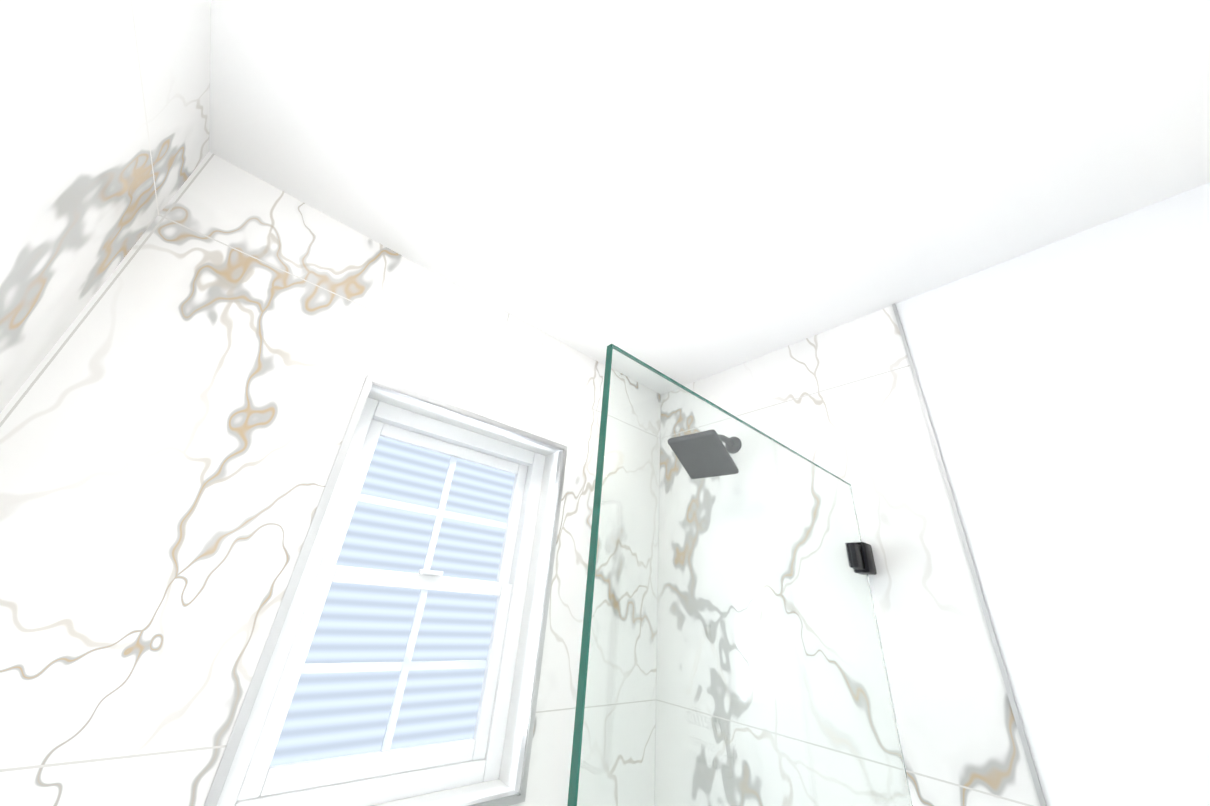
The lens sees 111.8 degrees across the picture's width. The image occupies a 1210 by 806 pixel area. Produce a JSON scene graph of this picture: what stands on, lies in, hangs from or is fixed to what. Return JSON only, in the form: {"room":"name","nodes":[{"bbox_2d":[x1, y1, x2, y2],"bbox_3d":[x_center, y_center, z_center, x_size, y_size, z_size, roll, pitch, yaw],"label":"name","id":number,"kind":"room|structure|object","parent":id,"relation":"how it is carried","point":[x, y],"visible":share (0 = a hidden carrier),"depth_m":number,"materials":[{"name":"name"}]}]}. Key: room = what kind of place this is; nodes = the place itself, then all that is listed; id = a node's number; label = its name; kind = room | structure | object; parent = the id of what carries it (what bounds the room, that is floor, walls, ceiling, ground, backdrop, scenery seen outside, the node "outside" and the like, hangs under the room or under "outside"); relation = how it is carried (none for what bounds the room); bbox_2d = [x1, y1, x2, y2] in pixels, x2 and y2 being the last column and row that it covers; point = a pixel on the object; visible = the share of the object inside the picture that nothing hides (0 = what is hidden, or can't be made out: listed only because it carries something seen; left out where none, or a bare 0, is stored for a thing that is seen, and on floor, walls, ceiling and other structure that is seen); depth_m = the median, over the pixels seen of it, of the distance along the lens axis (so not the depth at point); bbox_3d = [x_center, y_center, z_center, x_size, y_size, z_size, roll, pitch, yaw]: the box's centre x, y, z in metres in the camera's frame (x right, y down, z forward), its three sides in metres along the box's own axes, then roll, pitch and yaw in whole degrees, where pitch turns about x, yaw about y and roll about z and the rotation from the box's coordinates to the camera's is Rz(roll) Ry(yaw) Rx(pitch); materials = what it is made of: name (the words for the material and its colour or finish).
{"room":"bathroom","nodes":[
{"label":"bathroom","id":0,"kind":"room"},
{"bbox_2d":[0,0,210,412],"bbox_3d":[-0.931,0.313,-0.063,0.600,2.430,0.780,25,-33,-35],"label":"wall","id":1,"kind":"structure","parent":0,"point":[104,124],"depth_m":0.57,"materials":[{"name":"white stone"}]},
{"bbox_2d":[0,151,604,805],"bbox_3d":[-0.405,0.840,0.919,1.680,2.430,0.160,25,-33,-35],"label":"wall","id":2,"kind":"structure","parent":0,"point":[176,413],"depth_m":0.77,"materials":[{"name":"stone"}]},
{"bbox_2d":[204,375,567,805],"bbox_3d":[-0.439,0.459,1.040,0.618,0.890,0.163,25,-33,-35],"label":"window","id":3,"kind":"structure","parent":2,"relation":"in","point":[399,662],"depth_m":1.02,"materials":[{"name":"white plastic"}]},
{"bbox_2d":[209,0,1209,385],"bbox_3d":[-0.701,-1.178,-0.260,4.880,0.100,2.520,25,-33,-35],"label":"ceiling","id":4,"kind":"structure","parent":0,"point":[725,184],"depth_m":0.81,"materials":[{"name":"white paint"}]},
{"bbox_2d":[685,306,1039,805],"bbox_3d":[0.507,0.955,1.001,0.160,2.430,0.886,25,-33,-35],"label":"wall","id":5,"kind":"structure","parent":0,"point":[842,401],"depth_m":0.97,"materials":[{"name":"stone"}]},
{"bbox_2d":[892,304,1046,805],"bbox_3d":[0.744,0.802,0.649,0.004,2.430,0.008,25,-33,-35],"label":"trim","id":6,"kind":"structure","parent":5,"relation":"attached to","point":[1035,778],"depth_m":0.85,"materials":[{"name":"silver metal"}]},
{"bbox_2d":[896,182,1209,805],"bbox_3d":[1.298,0.622,0.191,0.160,2.430,1.474,25,-33,-35],"label":"wall","id":7,"kind":"structure","parent":0,"point":[1065,385],"depth_m":0.79,"materials":[{"name":"white paint"}]},
{"bbox_3d":[-0.888,1.085,-1.374,4.880,0.100,2.520,25,-33,-35],"label":"floor","id":8,"kind":"structure","parent":0,"visible":0},
{"bbox_3d":[-0.227,1.564,0.123,1.514,0.460,0.757,25,-33,-35],"label":"bathtub","id":9,"kind":"object","parent":8,"relation":"on","visible":0},
{"bbox_2d":[567,344,912,805],"bbox_3d":[0.279,0.726,0.524,0.886,1.466,0.044,25,-33,-35],"label":"glass shower screen","id":10,"kind":"object","parent":9,"relation":"on","point":[731,654],"visible":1,"depth_m":0.59,"materials":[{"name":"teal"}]}
]}

